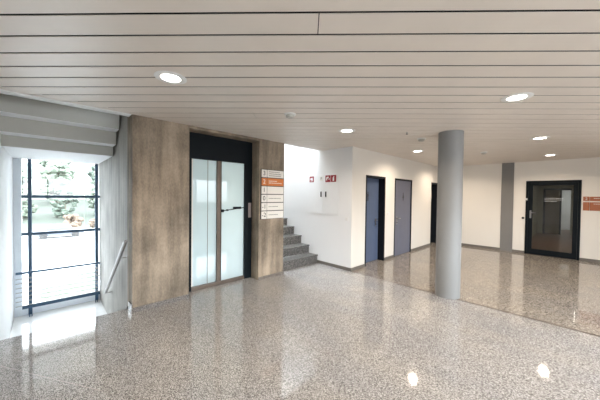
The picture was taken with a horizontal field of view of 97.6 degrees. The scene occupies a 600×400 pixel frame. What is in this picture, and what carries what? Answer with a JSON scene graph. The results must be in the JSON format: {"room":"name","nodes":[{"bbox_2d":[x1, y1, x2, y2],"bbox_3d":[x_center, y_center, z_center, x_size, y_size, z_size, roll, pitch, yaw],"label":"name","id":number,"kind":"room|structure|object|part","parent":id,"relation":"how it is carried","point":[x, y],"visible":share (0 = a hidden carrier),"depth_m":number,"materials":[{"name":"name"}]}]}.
{"room":"lobby","nodes":[
{"label":"lobby","id":0,"kind":"room"},
{"bbox_2d":[0,134,13,339],"bbox_3d":[-5.422,0.842,3.141,2.550,5.800,3.190,0,1,-44],"label":"wall","id":1,"kind":"structure","parent":0,"point":[6,160],"depth_m":4.08,"materials":[{"name":"white paint"}]},
{"bbox_2d":[0,93,118,163],"bbox_3d":[-4.173,-1.168,4.590,1.275,0.804,2.550,0,1,-44],"label":"ceiling","id":2,"kind":"structure","parent":0,"point":[32,129],"depth_m":3.86,"materials":[{"name":"paint"}]},
{"bbox_2d":[98,115,127,313],"bbox_3d":[-3.479,-0.269,4.981,0.200,8.000,3.190,0,1,-44],"label":"wall","id":3,"kind":"structure","parent":0,"point":[112,172],"depth_m":4.61,"materials":[{"name":"grey concrete"}]},
{"bbox_2d":[13,158,99,316],"bbox_3d":[-5.004,0.868,5.484,1.305,3.330,0.200,0,1,-44],"label":"wall window","id":4,"kind":"structure","parent":3,"relation":"in","point":[17,162],"depth_m":5.01,"materials":[{"name":"white paint"}]},
{"bbox_2d":[21,159,99,313],"bbox_3d":[-4.908,0.715,5.460,1.200,3.020,0.080,0,1,-44],"label":"window","id":5,"kind":"structure","parent":4,"relation":"attached to","point":[29,196],"depth_m":5.28,"materials":[{"name":"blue metal"}]},
{"bbox_2d":[104,240,126,293],"bbox_3d":[-2.968,1.137,4.239,0.105,1.220,1.740,0,1,-44],"label":"handrail","id":6,"kind":"object","parent":3,"relation":"attached to","point":[124,243],"visible":1,"depth_m":4.03,"materials":[{"name":"metal"}]},
{"bbox_2d":[127,114,283,307],"bbox_3d":[-1.440,0.087,4.702,2.745,2.950,0.310,0,1,-44],"label":"wall","id":7,"kind":"structure","parent":0,"point":[157,149],"depth_m":3.94,"materials":[{"name":"wood"}]},
{"bbox_2d":[0,86,130,116],"bbox_3d":[-3.744,-1.341,2.318,3.840,0.362,0.140,0,1,-44],"label":"trim","id":8,"kind":"structure","parent":7,"relation":"attached to","point":[29,96],"depth_m":3.15,"materials":[{"name":"white plastic"}]},
{"bbox_2d":[128,271,282,312],"bbox_3d":[-1.414,1.508,4.673,2.759,0.110,0.198,0,1,-44],"label":"baseboard","id":9,"kind":"structure","parent":7,"relation":"attached to","point":[175,299],"depth_m":3.92,"materials":[{"name":"stone"}]},
{"bbox_2d":[189,132,251,291],"bbox_3d":[-1.484,0.206,4.853,1.340,2.705,0.125,0,1,-44],"label":"lift","id":10,"kind":"object","parent":7,"relation":"attached to","point":[220,168],"visible":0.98,"depth_m":4.81,"materials":[{"name":"glass"}]},
{"bbox_3d":[-1.705,0.392,4.658,0.470,2.205,0.012,0,1,-44],"label":"fixed panel","id":11,"kind":"part","parent":10,"relation":"part of","materials":[{"name":"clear glass"}]},
{"bbox_3d":[-1.517,1.525,4.873,1.030,0.063,0.110,0,1,-44],"label":"sill","id":12,"kind":"part","parent":10,"relation":"part of","materials":[{"name":"brown metal"}]},
{"bbox_3d":[-1.290,0.391,5.031,0.475,2.205,0.014,0,1,-44],"label":"door panel","id":13,"kind":"part","parent":10,"relation":"part of","materials":[{"name":"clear glass"}]},
{"bbox_3d":[-1.004,0.203,5.245,0.065,0.290,0.008,0,1,-44],"label":"call panel","id":14,"kind":"part","parent":10,"relation":"part of","materials":[{"name":"metal"}]},
{"bbox_2d":[260,169,283,218],"bbox_3d":[-0.554,-0.116,5.320,0.580,0.985,0.022,0,1,-44],"label":"sign","id":15,"kind":"object","parent":7,"relation":"attached to","point":[272,181],"visible":1,"depth_m":5.30,"materials":[{"name":"white plastic"},{"name":"orange plastic"},{"name":"dark ink"}]},
{"bbox_2d":[284,143,321,150],"bbox_3d":[0.104,-1.337,5.954,1.227,0.310,0.030,0,1,-44],"label":"trim","id":16,"kind":"structure","parent":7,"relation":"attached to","point":[284,143],"depth_m":5.91,"materials":[{"name":"white plastic"}]},
{"bbox_2d":[0,0,599,165],"bbox_3d":[2.264,-1.209,2.943,13.755,0.200,7.546,0,1,-44],"label":"ceiling","id":17,"kind":"structure","parent":0,"point":[382,70],"depth_m":2.25,"materials":[{"name":"white metal"}]},
{"bbox_2d":[154,71,186,83],"bbox_3d":[-1.208,-1.137,2.455,0.280,0.012,0.280,0,1,-44],"label":"recessed light","id":18,"kind":"object","parent":17,"relation":"in","point":[170,77],"visible":1,"depth_m":2.44,"materials":[{"name":"white plastic"}]},
{"bbox_2d":[160,74,180,81],"bbox_3d":[-1.208,-1.141,2.455,0.172,0.005,0.172,0,1,-44],"label":"diffuser","id":19,"kind":"object","parent":18,"relation":"attached to","point":[163,77],"depth_m":2.46,"materials":[{"name":"white plastic"}]},
{"bbox_2d":[284,112,295,118],"bbox_3d":[-0.134,-1.121,3.513,0.156,0.056,0.156,0,1,-44],"label":"smoke detector","id":20,"kind":"object","parent":17,"relation":"attached to","point":[290,115],"visible":1,"depth_m":3.47,"materials":[{"name":"white plastic"}]},
{"bbox_2d":[338,128,354,132],"bbox_3d":[0.779,-1.148,4.372,0.280,0.012,0.280,0,1,-44],"label":"recessed light","id":21,"kind":"object","parent":17,"relation":"in","point":[347,130],"visible":1,"depth_m":4.34,"materials":[{"name":"white plastic"}]},
{"bbox_2d":[500,92,533,101],"bbox_3d":[2.335,-1.100,2.830,0.280,0.012,0.280,0,1,-44],"label":"recessed light","id":22,"kind":"object","parent":17,"relation":"in","point":[516,97],"visible":1,"depth_m":2.82,"materials":[{"name":"white plastic"}]},
{"bbox_2d":[507,95,526,100],"bbox_3d":[2.335,-1.103,2.830,0.172,0.005,0.172,0,1,-44],"label":"diffuser","id":23,"kind":"object","parent":22,"relation":"attached to","point":[517,97],"depth_m":2.84,"materials":[{"name":"white plastic"}]},
{"bbox_2d":[530,136,549,139],"bbox_3d":[4.321,-1.111,4.732,0.280,0.012,0.280,0,1,-44],"label":"recessed light","id":24,"kind":"object","parent":17,"relation":"in","point":[542,137],"visible":1,"depth_m":4.73,"materials":[{"name":"white plastic"}]},
{"bbox_2d":[0,230,599,399],"bbox_3d":[4.985,1.709,7.085,23.000,0.220,9.200,0,1,-44],"label":"floor","id":25,"kind":"structure","parent":0,"point":[315,331],"depth_m":3.01,"materials":[{"name":"stone"}]},
{"bbox_2d":[2,366,100,390],"bbox_3d":[-2.333,1.595,2.378,1.379,0.001,0.004,1,1,14],"label":"trim","id":26,"kind":"structure","parent":25,"relation":"on","point":[2,366],"depth_m":2.35,"materials":[{"name":"metal"}]},
{"bbox_2d":[9,299,106,337],"bbox_3d":[-3.946,2.102,4.395,1.301,0.770,2.886,0,1,-44],"label":"window sill","id":27,"kind":"structure","parent":25,"relation":"attached to","point":[22,325],"depth_m":5.01,"materials":[{"name":"stone"}]},
{"bbox_2d":[15,262,99,316],"bbox_3d":[-4.832,1.790,5.322,1.260,0.873,0.053,0,1,-44],"label":"guard rail","id":28,"kind":"object","parent":27,"relation":"on","point":[93,263],"visible":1,"depth_m":5.25,"materials":[{"name":"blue metal"}]},
{"bbox_3d":[-5.149,1.812,5.025,0.044,0.833,0.030,0,1,-44],"label":"post","id":29,"kind":"part","parent":28,"relation":"part of","materials":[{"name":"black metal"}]},
{"bbox_3d":[-4.831,1.374,5.319,1.260,0.040,0.040,0,1,-44],"label":"rail","id":30,"kind":"part","parent":28,"relation":"part of","materials":[{"name":"blue metal"}]},
{"bbox_3d":[-4.821,1.989,5.312,1.260,0.016,0.015,0,1,-44],"label":"rod","id":31,"kind":"part","parent":28,"relation":"part of","materials":[{"name":"metal"}]},
{"bbox_3d":[-4.820,1.904,5.311,1.260,0.016,0.015,0,1,-44],"label":"rod","id":32,"kind":"part","parent":28,"relation":"part of","materials":[{"name":"metal"}]},
{"bbox_3d":[-4.816,1.564,5.304,1.260,0.016,0.015,0,1,-44],"label":"rod","id":33,"kind":"part","parent":28,"relation":"part of","materials":[{"name":"metal"}]},
{"bbox_3d":[-4.819,1.819,5.309,1.260,0.016,0.015,0,1,-44],"label":"rod","id":34,"kind":"part","parent":28,"relation":"part of","materials":[{"name":"metal"}]},
{"bbox_3d":[-4.818,1.734,5.308,1.260,0.016,0.015,0,1,-44],"label":"rod","id":35,"kind":"part","parent":28,"relation":"part of","materials":[{"name":"metal"}]},
{"bbox_3d":[-4.815,1.479,5.303,1.260,0.016,0.015,0,1,-44],"label":"rod","id":36,"kind":"part","parent":28,"relation":"part of","materials":[{"name":"metal"}]},
{"bbox_3d":[-4.817,1.649,5.306,1.260,0.016,0.015,0,1,-44],"label":"rod","id":37,"kind":"part","parent":28,"relation":"part of","materials":[{"name":"metal"}]},
{"bbox_3d":[-4.430,1.808,5.719,0.044,0.833,0.030,0,1,-44],"label":"post","id":38,"kind":"part","parent":28,"relation":"part of","materials":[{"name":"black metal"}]},
{"bbox_2d":[115,317,119,365],"bbox_3d":[-2.166,1.583,3.105,0.006,0.001,1.416,0,1,-37],"label":"trim","id":39,"kind":"structure","parent":25,"relation":"on","point":[115,317],"depth_m":2.92,"materials":[{"name":"grey metal"}]},
{"bbox_2d":[283,218,317,270],"bbox_3d":[-0.994,0.498,7.104,1.219,2.050,2.904,0,1,-44],"label":"staircase","id":40,"kind":"structure","parent":25,"relation":"on","point":[295,253],"depth_m":6.43,"materials":[{"name":"stone"}]},
{"bbox_2d":[435,130,463,298],"bbox_3d":[2.520,0.242,4.440,0.374,2.750,0.374,0,1,-44],"label":"column","id":41,"kind":"structure","parent":25,"relation":"on","point":[450,142],"depth_m":4.29,"materials":[{"name":"grey paint"}]},
{"bbox_2d":[351,271,599,336],"bbox_3d":[3.328,1.644,3.505,0.034,0.002,6.352,0,1,-44],"label":"trim","id":42,"kind":"structure","parent":25,"relation":"on","point":[351,271],"depth_m":3.86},
{"bbox_2d":[284,144,352,267],"bbox_3d":[-0.540,-1.381,7.613,0.150,5.800,5.034,0,1,-44],"label":"wall","id":43,"kind":"structure","parent":0,"point":[328,236],"depth_m":6.44,"materials":[{"name":"white paint"}]},
{"bbox_2d":[307,173,339,215],"bbox_3d":[0.545,-0.142,6.370,0.024,0.985,1.015,0,1,-44],"label":"upper cabinet","id":44,"kind":"object","parent":43,"relation":"attached to","point":[323,197],"visible":1,"depth_m":6.34,"materials":[{"name":"white metal"}]},
{"bbox_3d":[0.381,-0.147,6.543,0.005,0.935,0.487,0,1,-44],"label":"door","id":45,"kind":"part","parent":44,"relation":"part of","materials":[{"name":"white metal"}]},
{"bbox_2d":[325,175,335,181],"bbox_3d":[0.722,-0.503,6.182,0.003,0.160,0.323,0,1,-44],"label":"fire sign","id":46,"kind":"object","parent":44,"relation":"attached to","point":[327,177],"visible":1,"depth_m":6.19,"materials":[{"name":"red plastic"}]},
{"bbox_3d":[0.664,-0.505,6.243,0.002,0.160,0.155,0,1,-44],"label":"sign plate","id":47,"kind":"part","parent":46,"relation":"part of","materials":[{"name":"red plastic"}]},
{"bbox_3d":[0.779,-0.502,6.123,0.002,0.160,0.158,0,1,-44],"label":"sign plate","id":48,"kind":"part","parent":46,"relation":"part of","materials":[{"name":"red plastic"}]},
{"bbox_3d":[0.718,-0.136,6.194,0.005,0.935,0.472,0,1,-44],"label":"door","id":49,"kind":"part","parent":44,"relation":"part of","materials":[{"name":"white metal"}]},
{"bbox_2d":[317,260,350,270],"bbox_3d":[0.776,1.528,6.149,0.012,0.070,0.996,0,1,-44],"label":"baseboard","id":50,"kind":"structure","parent":43,"relation":"attached to","point":[318,261],"depth_m":6.11,"materials":[{"name":"grey stone"}]},
{"bbox_2d":[351,146,437,267],"bbox_3d":[3.022,0.085,7.802,5.528,2.950,0.304,0,1,-44],"label":"wall","id":51,"kind":"structure","parent":0,"point":[368,162],"depth_m":6.97,"materials":[{"name":"paint"}]},
{"bbox_2d":[365,175,385,265],"bbox_3d":[1.791,0.488,6.569,0.925,2.160,0.226,0,1,-44],"label":"door","id":52,"kind":"structure","parent":51,"relation":"in","point":[375,185],"depth_m":6.77,"materials":[{"name":"metal"}]},
{"bbox_2d":[351,243,429,270],"bbox_3d":[3.112,1.528,7.717,5.528,0.070,0.014,0,1,-44],"label":"baseboard","id":53,"kind":"structure","parent":51,"relation":"attached to","point":[426,245],"depth_m":6.97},
{"bbox_2d":[394,178,411,255],"bbox_3d":[2.960,0.484,7.564,1.100,2.160,0.122,0,1,-44],"label":"door","id":54,"kind":"structure","parent":51,"relation":"in","point":[402,205],"depth_m":7.56,"materials":[{"name":"metal"}]},
{"bbox_2d":[430,182,436,244],"bbox_3d":[4.640,0.472,9.345,0.670,2.160,0.266,0,1,-44],"label":"door","id":55,"kind":"structure","parent":51,"relation":"in","point":[433,185],"depth_m":9.52,"materials":[{"name":"metal"}]},
{"bbox_2d":[461,157,599,259],"bbox_3d":[7.291,0.144,7.501,0.200,2.950,6.666,0,1,-44],"label":"wall","id":56,"kind":"structure","parent":0,"point":[481,202],"depth_m":8.02,"materials":[{"name":"paint"}]},
{"bbox_2d":[500,163,513,251],"bbox_3d":[6.463,0.221,8.205,0.015,2.750,0.305,0,1,-44],"label":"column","id":57,"kind":"structure","parent":56,"relation":"attached to","point":[507,185],"depth_m":8.20,"materials":[{"name":"grey paint"}]},
{"bbox_2d":[461,243,599,262],"bbox_3d":[7.305,1.585,7.342,0.012,0.075,6.354,0,1,-44],"label":"baseboard","id":58,"kind":"structure","parent":56,"relation":"attached to","point":[463,244],"depth_m":8.34,"materials":[{"name":"grey stone"}]},
{"bbox_2d":[524,180,581,259],"bbox_3d":[7.166,0.532,7.489,0.162,2.172,1.135,0,1,-44],"label":"door","id":59,"kind":"structure","parent":56,"relation":"in","point":[529,212],"depth_m":7.40,"materials":[{"name":"black paint"}]},
{"bbox_2d":[583,202,599,210],"bbox_3d":[7.845,0.176,6.774,0.013,0.223,0.750,0,1,-44],"label":"room sign","id":60,"kind":"object","parent":56,"relation":"attached to","point":[594,206],"visible":1,"depth_m":6.92,"materials":[{"name":"orange plastic"}]},
{"bbox_3d":[7.888,0.177,6.731,0.012,0.223,0.628,0,1,-44],"label":"text panel","id":61,"kind":"part","parent":60,"relation":"part of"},
{"bbox_2d":[583,197,599,200],"bbox_3d":[7.847,-0.025,6.770,0.014,0.114,0.750,0,1,-44],"label":"room sign","id":62,"kind":"object","parent":56,"relation":"attached to","point":[584,198],"visible":1,"depth_m":6.93,"materials":[{"name":"orange plastic"}]},
{"bbox_3d":[7.890,-0.024,6.727,0.012,0.114,0.628,0,1,-44],"label":"text panel","id":63,"kind":"part","parent":62,"relation":"part of","materials":[{"name":"orange plastic"}]},
{"bbox_2d":[532,186,537,236],"bbox_3d":[11.147,0.362,10.452,9.445,2.500,2.950,0,1,-44],"label":"wall","id":64,"kind":"structure","parent":0,"point":[535,188],"depth_m":11.77,"materials":[{"name":"paint"}]},
{"bbox_2d":[537,185,578,235],"bbox_3d":[12.423,0.355,11.682,0.100,2.500,2.750,0,1,-44],"label":"wall","id":65,"kind":"structure","parent":0,"point":[540,188],"depth_m":12.51,"materials":[{"name":"paint"}]},
{"bbox_2d":[542,188,571,234],"bbox_3d":[11.899,0.530,12.176,0.090,2.120,0.940,0,1,-44],"label":"door","id":66,"kind":"structure","parent":65,"relation":"in","point":[551,210],"depth_m":12.27,"materials":[{"name":"clear glass"}]},
{"bbox_2d":[561,190,570,229],"bbox_3d":[14.474,0.344,13.661,0.200,2.500,2.750,0,1,-44],"label":"wall","id":67,"kind":"structure","parent":0,"point":[566,194],"depth_m":13.93,"materials":[{"name":"white paint"}]},
{"label":"outside","id":68,"kind":"structure","parent":0,"visible":0},
{"bbox_2d":[22,231,94,304],"bbox_3d":[-18.526,4.429,19.233,120.000,0.300,36.800,0,1,-44],"label":"ground","id":69,"kind":"structure","parent":68,"point":[61,250],"depth_m":19.74,"materials":[{"name":"white snow"}]},
{"bbox_2d":[33,224,83,238],"bbox_3d":[-26.056,3.337,28.474,4.000,1.350,1.720,0,1,-44],"label":"car","id":70,"kind":"object","parent":69,"relation":"on","point":[53,227],"visible":0.68,"depth_m":27.91,"materials":[{"name":"grey paint"}]},
{"bbox_2d":[39,270,94,300],"bbox_3d":[-10.120,4.428,14.695,6.400,0.080,6.400,0,1,-44],"label":"lawn","id":71,"kind":"structure","parent":69,"relation":"on","point":[84,275],"depth_m":13.26,"materials":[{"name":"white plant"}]},
{"bbox_2d":[63,214,83,227],"bbox_3d":[-28.574,2.808,33.116,2.128,2.186,1.921,0,1,-44],"label":"bush","id":72,"kind":"object","parent":69,"relation":"on","point":[74,220],"visible":0.78,"depth_m":32.86,"materials":[{"name":"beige plant"}]},
{"bbox_2d":[88,218,94,227],"bbox_3d":[-27.209,3.115,34.952,1.362,1.524,1.283,0,1,-15],"label":"bush","id":73,"kind":"object","parent":69,"relation":"on","point":[92,221],"visible":0.4,"depth_m":34.48,"materials":[{"name":"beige plant"}]},
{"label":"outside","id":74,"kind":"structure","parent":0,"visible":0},
{"bbox_2d":[22,162,94,232],"bbox_3d":[-64.516,-5.084,66.859,120.000,16.056,96.000,0,1,-44],"label":"hillside","id":75,"kind":"structure","parent":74,"point":[44,216],"depth_m":48.73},
{"bbox_2d":[22,176,26,184],"bbox_3d":[-49.069,-2.940,43.676,5.163,7.569,4.969,0,1,-44],"label":"tree","id":76,"kind":"object","parent":75,"relation":"on","point":[24,180],"visible":0.02,"depth_m":44.88,"materials":[{"name":"green plant"}]},
{"bbox_2d":[22,184,37,218],"bbox_3d":[-39.604,0.404,37.035,3.392,5.276,3.156,1,1,-6],"label":"tree","id":77,"kind":"object","parent":75,"relation":"on","point":[24,187],"visible":0.27,"depth_m":36.86,"materials":[{"name":"green plant"}]},
{"bbox_2d":[38,161,74,184],"bbox_3d":[-53.987,-6.639,58.340,6.220,9.445,5.831,0,1,-44],"label":"tree","id":78,"kind":"object","parent":75,"relation":"on","point":[71,171],"visible":0.05,"depth_m":57.08,"materials":[{"name":"green plant"}]},
{"bbox_2d":[39,162,75,202],"bbox_3d":[-44.630,-3.170,48.529,5.168,7.841,5.496,0,1,-44],"label":"tree","id":79,"kind":"object","parent":75,"relation":"on","point":[60,178],"visible":0.73,"depth_m":47.04,"materials":[{"name":"green plant"}]},
{"bbox_2d":[49,187,78,217],"bbox_3d":[-36.151,0.501,40.347,3.533,5.080,3.165,0,1,-44],"label":"tree","id":80,"kind":"object","parent":75,"relation":"on","point":[60,209],"visible":0.84,"depth_m":39.57,"materials":[{"name":"green plant"}]},
{"bbox_2d":[86,165,94,183],"bbox_3d":[-48.652,-6.653,64.658,6.201,9.235,6.045,0,1,-44],"label":"tree","id":81,"kind":"object","parent":75,"relation":"on","point":[91,171],"visible":0.1,"depth_m":62.49,"materials":[{"name":"green plant"}]},
{"bbox_2d":[87,190,94,214],"bbox_3d":[-32.944,0.479,43.362,3.200,5.089,3.150,1,1,-5],"label":"tree","id":82,"kind":"object","parent":75,"relation":"on","point":[92,202],"visible":0.09,"depth_m":42.54,"materials":[{"name":"green plant"}]},
{"bbox_2d":[88,173,94,192],"bbox_3d":[-39.225,-2.692,52.671,4.703,7.115,4.708,1,1,12],"label":"tree","id":83,"kind":"object","parent":75,"relation":"on","point":[89,182],"visible":0.04,"depth_m":51.04,"materials":[{"name":"green plant"}]}
]}

